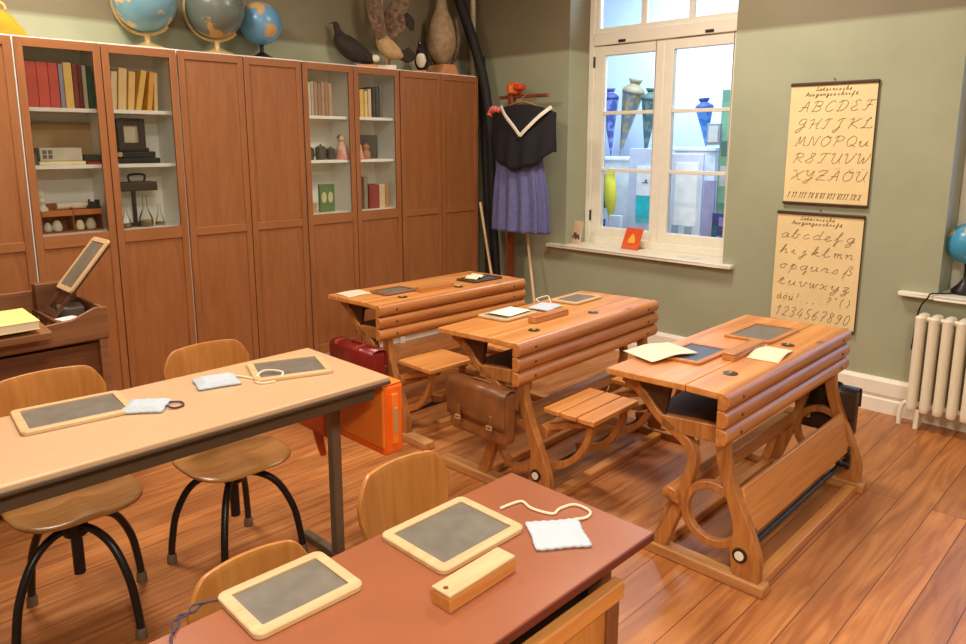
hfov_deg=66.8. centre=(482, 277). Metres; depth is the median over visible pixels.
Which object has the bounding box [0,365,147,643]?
swivel chair
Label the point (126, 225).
flask
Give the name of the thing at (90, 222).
pot
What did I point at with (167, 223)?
shelf
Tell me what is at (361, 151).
doll
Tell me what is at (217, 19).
globe
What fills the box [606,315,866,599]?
school desk
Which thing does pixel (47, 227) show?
pot
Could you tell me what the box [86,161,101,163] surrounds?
notebook
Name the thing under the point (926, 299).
power cord
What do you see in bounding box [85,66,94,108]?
book
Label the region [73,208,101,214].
countertop
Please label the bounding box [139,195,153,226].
flask
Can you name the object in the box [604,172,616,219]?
vase
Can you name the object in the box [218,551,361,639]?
slate
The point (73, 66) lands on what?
book
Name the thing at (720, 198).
display board
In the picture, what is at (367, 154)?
bear
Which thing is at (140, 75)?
book
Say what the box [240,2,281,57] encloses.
globe
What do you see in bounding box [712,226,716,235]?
picture
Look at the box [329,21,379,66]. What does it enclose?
stuffed grouse
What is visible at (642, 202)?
picture
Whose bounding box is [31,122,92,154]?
wooden plaque
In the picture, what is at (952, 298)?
trim
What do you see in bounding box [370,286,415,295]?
slate
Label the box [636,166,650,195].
picture
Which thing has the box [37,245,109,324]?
easel
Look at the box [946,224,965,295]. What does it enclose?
globe
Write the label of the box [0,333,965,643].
floor
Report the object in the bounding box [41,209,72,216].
countertop
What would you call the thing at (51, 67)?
book
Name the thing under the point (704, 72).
sky
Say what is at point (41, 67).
book
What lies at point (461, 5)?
map
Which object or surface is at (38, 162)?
paper pad
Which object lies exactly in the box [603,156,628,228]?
plinth
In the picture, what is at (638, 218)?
picture
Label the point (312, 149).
metal pot
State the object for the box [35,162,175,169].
shelf
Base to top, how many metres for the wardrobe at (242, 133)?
2.022 m
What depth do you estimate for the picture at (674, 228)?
5.92 m
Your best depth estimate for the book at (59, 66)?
3.77 m
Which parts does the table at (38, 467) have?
frame, floor rail, leg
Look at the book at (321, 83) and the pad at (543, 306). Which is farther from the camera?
the book at (321, 83)
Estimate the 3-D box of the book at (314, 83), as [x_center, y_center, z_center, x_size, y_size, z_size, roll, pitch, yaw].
[-1.166,-1.192,4.904,0.172,0.218,0.026,10,15,43]
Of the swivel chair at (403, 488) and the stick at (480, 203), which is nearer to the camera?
the swivel chair at (403, 488)
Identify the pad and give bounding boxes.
[37,161,85,164]
[122,398,184,413]
[192,369,283,390]
[499,500,591,550]
[527,295,561,310]
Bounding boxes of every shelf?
[29,107,171,115]
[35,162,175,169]
[43,221,179,235]
[309,115,393,120]
[311,158,394,162]
[313,207,395,214]
[364,319,375,325]
[485,349,512,367]
[648,391,717,421]
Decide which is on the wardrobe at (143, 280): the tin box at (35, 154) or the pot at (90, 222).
the tin box at (35, 154)
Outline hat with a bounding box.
[507,82,525,94]
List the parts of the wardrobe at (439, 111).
rail, door, panel, rail, panel, door, panel, rail, panel, rail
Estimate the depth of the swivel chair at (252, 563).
1.53 m
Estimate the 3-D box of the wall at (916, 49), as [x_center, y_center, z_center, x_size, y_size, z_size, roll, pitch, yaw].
[2.381,-0.855,3.999,6.920,3.250,0.320,10,15,43]
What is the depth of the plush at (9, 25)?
3.61 m
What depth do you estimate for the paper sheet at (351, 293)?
4.00 m
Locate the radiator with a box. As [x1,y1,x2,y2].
[896,313,965,429]
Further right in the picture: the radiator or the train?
the radiator
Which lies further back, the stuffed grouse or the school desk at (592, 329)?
the stuffed grouse
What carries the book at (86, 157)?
on the notebook at (87, 162)
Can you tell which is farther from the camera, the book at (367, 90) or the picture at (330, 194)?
the book at (367, 90)
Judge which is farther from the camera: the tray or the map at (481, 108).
the map at (481, 108)
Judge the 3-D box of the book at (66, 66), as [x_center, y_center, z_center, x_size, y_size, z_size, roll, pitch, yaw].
[-2.209,-1.007,3.855,0.172,0.232,0.039,10,15,43]
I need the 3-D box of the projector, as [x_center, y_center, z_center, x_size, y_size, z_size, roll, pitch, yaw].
[-1.970,-0.770,4.127,0.150,0.248,0.239,10,15,43]
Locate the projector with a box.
[114,118,159,163]
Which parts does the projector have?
frame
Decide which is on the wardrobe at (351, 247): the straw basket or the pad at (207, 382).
the straw basket
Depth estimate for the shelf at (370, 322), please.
4.02 m
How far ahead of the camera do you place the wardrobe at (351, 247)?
5.13 m
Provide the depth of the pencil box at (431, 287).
4.08 m
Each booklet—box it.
[465,273,484,279]
[621,227,643,250]
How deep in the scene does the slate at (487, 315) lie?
3.46 m
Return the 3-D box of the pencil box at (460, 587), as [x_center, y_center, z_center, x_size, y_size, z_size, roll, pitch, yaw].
[-0.015,0.556,1.353,0.047,0.035,0.176,10,14,42]
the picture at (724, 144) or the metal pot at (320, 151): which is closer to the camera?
the metal pot at (320, 151)
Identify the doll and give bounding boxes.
[335,134,349,159]
[360,144,364,158]
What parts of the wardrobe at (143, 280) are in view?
rail, door, rail, pane, panel, rail, door, pane, rail, panel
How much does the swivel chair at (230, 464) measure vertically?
0.786 m
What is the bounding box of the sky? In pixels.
[603,0,738,155]
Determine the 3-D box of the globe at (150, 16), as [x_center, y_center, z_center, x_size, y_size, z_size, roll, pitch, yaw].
[-1.885,-1.498,4.086,0.336,0.431,0.336,7,12,33]
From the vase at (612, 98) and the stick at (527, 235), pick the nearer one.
the stick at (527, 235)
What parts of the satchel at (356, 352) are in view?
handle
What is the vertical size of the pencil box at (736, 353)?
0.030 m
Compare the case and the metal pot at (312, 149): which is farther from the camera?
the case
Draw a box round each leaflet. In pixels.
[592,245,613,247]
[677,255,699,258]
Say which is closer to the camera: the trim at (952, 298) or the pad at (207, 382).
the pad at (207, 382)
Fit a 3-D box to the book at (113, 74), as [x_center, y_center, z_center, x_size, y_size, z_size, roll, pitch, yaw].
[-2.054,-1.020,4.013,0.172,0.207,0.048,10,15,43]
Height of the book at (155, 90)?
0.211 m
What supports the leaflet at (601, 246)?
on the trim at (651, 254)
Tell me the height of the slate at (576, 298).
0.010 m
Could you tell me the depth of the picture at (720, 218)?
5.55 m
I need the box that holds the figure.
[38,191,48,211]
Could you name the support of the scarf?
attached to the dress
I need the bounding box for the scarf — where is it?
[487,106,500,116]
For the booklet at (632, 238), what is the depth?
5.36 m
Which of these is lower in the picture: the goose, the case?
the case
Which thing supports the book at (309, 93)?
on the wardrobe at (351, 247)
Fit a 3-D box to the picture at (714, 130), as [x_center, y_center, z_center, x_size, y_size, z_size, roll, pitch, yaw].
[1.752,-1.088,5.556,0.110,0.160,0.029,10,15,43]
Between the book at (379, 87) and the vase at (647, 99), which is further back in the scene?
the vase at (647, 99)
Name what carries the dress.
hanging from the coat stand at (511, 98)
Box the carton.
[33,148,82,160]
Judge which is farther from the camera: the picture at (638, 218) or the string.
the picture at (638, 218)
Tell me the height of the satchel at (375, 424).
0.558 m
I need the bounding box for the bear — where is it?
[362,143,370,158]
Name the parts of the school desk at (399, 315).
bracket panel, frame, rail, rail, seat, seat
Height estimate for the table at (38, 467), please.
0.750 m
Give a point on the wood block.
(42, 292)
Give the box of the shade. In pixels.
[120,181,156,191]
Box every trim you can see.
[546,241,733,269]
[898,288,965,303]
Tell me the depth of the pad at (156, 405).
2.10 m
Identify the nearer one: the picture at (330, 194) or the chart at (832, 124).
the chart at (832, 124)
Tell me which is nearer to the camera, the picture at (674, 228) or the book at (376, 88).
the book at (376, 88)
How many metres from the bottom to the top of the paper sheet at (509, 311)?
0.002 m
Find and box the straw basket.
[313,203,316,212]
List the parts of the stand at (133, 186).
handle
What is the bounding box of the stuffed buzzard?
[366,0,416,68]
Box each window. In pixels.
[584,0,737,256]
[950,153,965,287]
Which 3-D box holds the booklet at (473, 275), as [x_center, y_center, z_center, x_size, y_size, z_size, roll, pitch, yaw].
[-0.045,-0.009,4.399,0.080,0.018,0.130,5,11,24]
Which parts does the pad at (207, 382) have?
cord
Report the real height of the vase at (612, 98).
0.599 m
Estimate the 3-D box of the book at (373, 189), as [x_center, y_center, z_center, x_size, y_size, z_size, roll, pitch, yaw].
[-0.845,-0.594,5.348,0.172,0.170,0.085,10,15,43]
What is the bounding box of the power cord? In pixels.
[910,293,954,348]
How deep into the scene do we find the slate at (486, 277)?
4.37 m
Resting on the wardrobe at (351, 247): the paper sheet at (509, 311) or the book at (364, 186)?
the book at (364, 186)
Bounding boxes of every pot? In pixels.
[43,223,52,231]
[52,221,62,230]
[75,220,84,229]
[85,218,95,228]
[311,147,314,159]
[315,144,326,159]
[326,146,335,159]
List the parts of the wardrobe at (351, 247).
rail, door, rail, panel, rail, rail, door, rail, panel, pane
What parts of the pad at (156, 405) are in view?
cord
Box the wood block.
[31,280,76,316]
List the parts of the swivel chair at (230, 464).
leg, backrest, leg, seat, leg, leg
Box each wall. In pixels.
[0,0,466,74]
[467,0,965,393]
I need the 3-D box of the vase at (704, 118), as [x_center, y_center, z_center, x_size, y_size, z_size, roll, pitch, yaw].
[1.800,-1.264,5.972,0.148,0.394,0.149,3,11,14]
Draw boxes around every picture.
[123,125,138,142]
[322,192,326,202]
[328,192,332,201]
[635,195,649,215]
[635,215,648,222]
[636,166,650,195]
[671,225,677,233]
[673,163,697,226]
[684,226,690,234]
[706,123,721,144]
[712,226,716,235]
[719,166,725,185]
[719,217,723,226]
[721,141,727,155]
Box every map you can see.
[454,0,500,274]
[478,56,492,273]
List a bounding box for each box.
[34,153,37,164]
[55,301,84,317]
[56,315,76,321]
[415,282,453,292]
[432,547,514,612]
[528,307,568,323]
[722,339,764,361]
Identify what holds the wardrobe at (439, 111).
on the floor
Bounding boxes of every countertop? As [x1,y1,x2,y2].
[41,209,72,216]
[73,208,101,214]
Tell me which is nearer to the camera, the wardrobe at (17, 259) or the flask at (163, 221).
the wardrobe at (17, 259)
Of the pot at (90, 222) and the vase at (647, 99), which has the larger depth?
the vase at (647, 99)
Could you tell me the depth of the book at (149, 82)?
4.09 m
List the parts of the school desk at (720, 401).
bracket panel, frame, rail, folded seat, rail, frame, iron arm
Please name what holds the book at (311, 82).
on the wardrobe at (351, 247)
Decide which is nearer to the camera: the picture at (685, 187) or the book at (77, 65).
the book at (77, 65)
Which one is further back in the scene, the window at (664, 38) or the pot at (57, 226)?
the window at (664, 38)
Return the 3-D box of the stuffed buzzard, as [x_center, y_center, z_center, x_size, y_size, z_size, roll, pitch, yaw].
[-0.657,-1.790,5.235,0.362,0.590,0.165,-3,11,-16]
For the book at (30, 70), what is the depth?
3.68 m
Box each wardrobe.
[0,33,36,293]
[9,34,195,390]
[174,49,312,360]
[299,60,402,354]
[397,69,477,342]
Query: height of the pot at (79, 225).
0.052 m
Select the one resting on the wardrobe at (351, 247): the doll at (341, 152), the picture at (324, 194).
the doll at (341, 152)
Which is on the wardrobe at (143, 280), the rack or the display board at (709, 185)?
the rack
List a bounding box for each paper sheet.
[336,289,371,296]
[490,307,528,316]
[623,342,697,361]
[746,345,792,362]
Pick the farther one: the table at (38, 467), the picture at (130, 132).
the picture at (130, 132)
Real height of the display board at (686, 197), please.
1.420 m
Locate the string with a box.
[169,598,217,643]
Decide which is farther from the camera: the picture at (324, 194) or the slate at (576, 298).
the picture at (324, 194)
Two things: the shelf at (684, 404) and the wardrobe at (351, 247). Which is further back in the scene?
the wardrobe at (351, 247)
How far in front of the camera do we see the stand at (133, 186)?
4.17 m
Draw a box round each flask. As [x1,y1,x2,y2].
[123,204,131,227]
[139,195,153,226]
[156,203,164,224]
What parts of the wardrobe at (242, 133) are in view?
rail, panel, door, rail, panel, rail, panel, door, rail, panel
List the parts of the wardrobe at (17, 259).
panel, rail, panel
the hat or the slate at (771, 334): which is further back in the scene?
the hat
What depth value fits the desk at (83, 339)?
2.98 m
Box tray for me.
[0,290,109,356]
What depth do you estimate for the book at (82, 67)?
3.85 m
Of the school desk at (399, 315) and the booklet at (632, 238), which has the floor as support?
the school desk at (399, 315)
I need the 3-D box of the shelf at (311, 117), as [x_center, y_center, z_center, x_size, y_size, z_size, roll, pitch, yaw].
[-0.992,-1.109,5.108,0.246,0.020,0.756,10,15,43]
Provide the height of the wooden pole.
3.000 m
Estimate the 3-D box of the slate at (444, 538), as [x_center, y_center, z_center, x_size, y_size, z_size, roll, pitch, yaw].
[-0.063,0.533,1.534,0.198,0.010,0.238,10,15,43]
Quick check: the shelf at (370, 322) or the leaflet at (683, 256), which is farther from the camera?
the leaflet at (683, 256)
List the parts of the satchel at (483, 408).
handle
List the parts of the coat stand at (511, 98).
post, arm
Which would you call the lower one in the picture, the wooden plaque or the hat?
the wooden plaque
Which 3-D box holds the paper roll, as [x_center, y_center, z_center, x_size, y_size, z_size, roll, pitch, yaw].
[-2.201,-0.386,3.929,0.036,0.036,0.160,10,15,43]
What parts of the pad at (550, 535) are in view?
cord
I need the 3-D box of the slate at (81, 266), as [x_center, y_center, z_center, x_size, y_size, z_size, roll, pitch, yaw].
[-1.729,-0.057,3.165,0.190,0.212,0.180,10,15,43]
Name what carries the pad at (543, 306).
on the school desk at (592, 329)
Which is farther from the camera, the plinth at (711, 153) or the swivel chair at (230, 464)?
the plinth at (711, 153)
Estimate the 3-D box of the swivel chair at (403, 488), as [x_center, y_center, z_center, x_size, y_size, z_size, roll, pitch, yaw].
[-0.093,0.834,1.757,0.375,0.741,0.390,-4,11,-20]
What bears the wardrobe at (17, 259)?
on the floor
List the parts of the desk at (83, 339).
leg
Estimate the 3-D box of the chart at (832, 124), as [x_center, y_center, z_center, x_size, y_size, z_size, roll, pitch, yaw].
[1.974,-0.769,4.177,0.477,0.716,0.023,10,15,43]
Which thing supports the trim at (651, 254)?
attached to the wall at (916, 49)
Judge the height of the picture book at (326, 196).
0.190 m
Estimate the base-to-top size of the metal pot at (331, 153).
0.090 m
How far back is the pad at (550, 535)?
1.53 m
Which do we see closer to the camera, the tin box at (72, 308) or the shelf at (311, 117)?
the tin box at (72, 308)
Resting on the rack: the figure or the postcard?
the figure
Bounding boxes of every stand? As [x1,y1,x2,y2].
[120,173,156,226]
[499,93,548,276]
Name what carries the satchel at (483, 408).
hanging from the school desk at (592, 329)
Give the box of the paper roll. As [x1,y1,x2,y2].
[56,201,87,209]
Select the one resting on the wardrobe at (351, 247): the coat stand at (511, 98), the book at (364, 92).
the book at (364, 92)
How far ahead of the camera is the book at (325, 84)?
4.90 m
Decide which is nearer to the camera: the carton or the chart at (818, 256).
the carton
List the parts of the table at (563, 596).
panel rail, panel, leg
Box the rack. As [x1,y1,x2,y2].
[40,201,103,233]
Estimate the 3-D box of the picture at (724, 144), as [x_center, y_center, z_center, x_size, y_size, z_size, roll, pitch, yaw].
[1.841,-0.981,5.566,0.060,0.114,0.008,10,15,43]
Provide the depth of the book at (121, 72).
3.98 m
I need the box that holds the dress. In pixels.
[492,95,556,234]
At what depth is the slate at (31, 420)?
2.06 m
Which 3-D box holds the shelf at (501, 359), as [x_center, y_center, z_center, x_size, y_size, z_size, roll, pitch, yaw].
[0.385,0.342,3.556,0.318,0.014,0.940,9,14,41]
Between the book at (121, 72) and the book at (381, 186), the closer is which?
the book at (121, 72)
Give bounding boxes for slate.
[10,390,129,435]
[57,237,109,293]
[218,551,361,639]
[246,354,332,381]
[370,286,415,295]
[382,497,522,574]
[457,274,501,282]
[478,307,536,321]
[552,293,601,304]
[664,342,729,364]
[724,322,799,343]
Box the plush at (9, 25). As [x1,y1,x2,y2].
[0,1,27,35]
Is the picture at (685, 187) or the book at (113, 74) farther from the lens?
the picture at (685, 187)
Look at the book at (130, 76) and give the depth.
4.02 m
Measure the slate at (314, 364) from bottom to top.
0.010 m
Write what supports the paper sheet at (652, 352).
on the school desk at (720, 401)
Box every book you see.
[0,308,39,335]
[24,61,39,106]
[35,62,50,107]
[47,62,60,107]
[57,62,74,107]
[57,64,65,107]
[71,64,79,107]
[76,64,83,108]
[80,65,88,108]
[82,154,100,160]
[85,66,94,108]
[110,68,126,109]
[110,71,116,109]
[126,71,134,109]
[132,70,146,109]
[142,72,153,110]
[152,73,157,110]
[308,81,313,114]
[308,82,310,114]
[313,82,317,115]
[317,82,324,115]
[317,83,321,115]
[318,184,334,211]
[324,83,328,115]
[328,83,332,115]
[359,87,375,116]
[359,89,363,116]
[361,176,367,208]
[363,89,370,116]
[363,91,367,116]
[364,87,378,116]
[367,183,384,207]
[367,184,378,208]
[373,86,382,117]
[385,184,388,207]
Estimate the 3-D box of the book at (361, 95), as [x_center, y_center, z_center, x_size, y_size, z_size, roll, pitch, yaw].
[-0.906,-1.227,5.167,0.172,0.190,0.034,10,15,43]
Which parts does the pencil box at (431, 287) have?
lid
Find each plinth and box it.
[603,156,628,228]
[673,147,718,228]
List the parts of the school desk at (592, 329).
bracket panel, frame, rail, seat, rail, seat, frame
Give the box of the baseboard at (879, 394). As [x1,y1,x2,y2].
[616,332,965,431]
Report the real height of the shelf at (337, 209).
0.020 m
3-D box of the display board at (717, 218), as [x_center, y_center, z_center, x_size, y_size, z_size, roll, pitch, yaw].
[1.801,-0.006,5.648,0.120,0.980,0.033,10,15,43]
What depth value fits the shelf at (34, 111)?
3.97 m
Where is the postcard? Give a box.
[572,221,582,243]
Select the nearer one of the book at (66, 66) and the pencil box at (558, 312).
the pencil box at (558, 312)
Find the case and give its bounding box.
[360,135,377,158]
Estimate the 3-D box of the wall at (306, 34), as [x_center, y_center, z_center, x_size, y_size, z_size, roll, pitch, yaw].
[-2.486,-0.842,3.905,0.100,3.250,6.626,10,15,43]
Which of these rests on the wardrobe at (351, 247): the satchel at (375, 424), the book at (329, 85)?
the book at (329, 85)
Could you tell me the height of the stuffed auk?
0.222 m
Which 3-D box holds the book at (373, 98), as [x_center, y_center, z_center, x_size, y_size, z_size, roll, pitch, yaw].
[-0.829,-1.251,5.243,0.172,0.210,0.022,10,15,43]
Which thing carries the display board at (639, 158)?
on the floor
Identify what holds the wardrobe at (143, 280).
on the floor
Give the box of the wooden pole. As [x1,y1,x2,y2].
[470,0,475,75]
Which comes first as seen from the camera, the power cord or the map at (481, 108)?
the power cord
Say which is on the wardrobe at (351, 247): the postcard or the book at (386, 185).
the book at (386, 185)
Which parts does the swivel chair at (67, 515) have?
leg, leg, backrest, seat, leg, leg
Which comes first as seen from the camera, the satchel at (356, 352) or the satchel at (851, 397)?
the satchel at (851, 397)
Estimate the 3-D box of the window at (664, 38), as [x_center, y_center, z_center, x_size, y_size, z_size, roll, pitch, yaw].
[1.276,-1.250,5.173,1.285,2.129,0.112,10,15,43]
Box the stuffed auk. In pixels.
[415,41,427,71]
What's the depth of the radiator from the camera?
3.80 m
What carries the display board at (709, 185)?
on the floor
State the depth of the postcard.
5.63 m
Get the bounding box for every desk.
[0,290,112,391]
[328,271,548,450]
[438,291,699,495]
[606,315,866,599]
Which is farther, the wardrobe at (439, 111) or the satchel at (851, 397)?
the wardrobe at (439, 111)
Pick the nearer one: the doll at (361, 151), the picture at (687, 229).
the doll at (361, 151)
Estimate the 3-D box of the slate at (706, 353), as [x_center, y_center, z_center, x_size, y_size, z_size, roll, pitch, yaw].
[0.826,0.296,2.868,0.190,0.010,0.270,8,13,44]
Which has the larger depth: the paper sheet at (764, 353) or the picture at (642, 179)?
the picture at (642, 179)
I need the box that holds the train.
[87,199,99,208]
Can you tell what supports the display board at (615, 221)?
on the floor
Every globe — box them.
[110,0,176,47]
[182,0,244,53]
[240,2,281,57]
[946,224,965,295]
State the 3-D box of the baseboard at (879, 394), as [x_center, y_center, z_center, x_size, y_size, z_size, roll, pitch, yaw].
[2.259,0.667,4.156,6.720,0.200,0.024,10,15,43]
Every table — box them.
[0,348,390,557]
[148,473,654,643]
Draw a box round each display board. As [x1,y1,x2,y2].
[609,215,621,227]
[627,148,651,230]
[669,154,704,235]
[701,180,715,236]
[711,213,723,237]
[716,89,730,212]
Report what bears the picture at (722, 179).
attached to the display board at (720, 198)
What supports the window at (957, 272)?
in the wall at (916, 49)
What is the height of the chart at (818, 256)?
0.700 m
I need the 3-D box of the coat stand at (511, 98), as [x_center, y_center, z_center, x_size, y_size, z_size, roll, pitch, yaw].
[0.276,-0.503,5.657,0.226,1.949,0.467,-6,12,-29]
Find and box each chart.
[770,210,865,333]
[782,78,880,207]
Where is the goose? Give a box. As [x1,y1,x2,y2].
[425,0,460,74]
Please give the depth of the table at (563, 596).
1.37 m
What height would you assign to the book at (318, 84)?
0.214 m
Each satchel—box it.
[298,362,402,455]
[329,336,387,374]
[447,372,517,445]
[795,381,861,433]
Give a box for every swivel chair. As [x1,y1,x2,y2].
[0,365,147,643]
[162,339,307,564]
[187,539,307,624]
[357,450,449,540]
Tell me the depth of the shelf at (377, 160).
5.16 m
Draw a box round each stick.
[479,202,492,273]
[526,234,535,302]

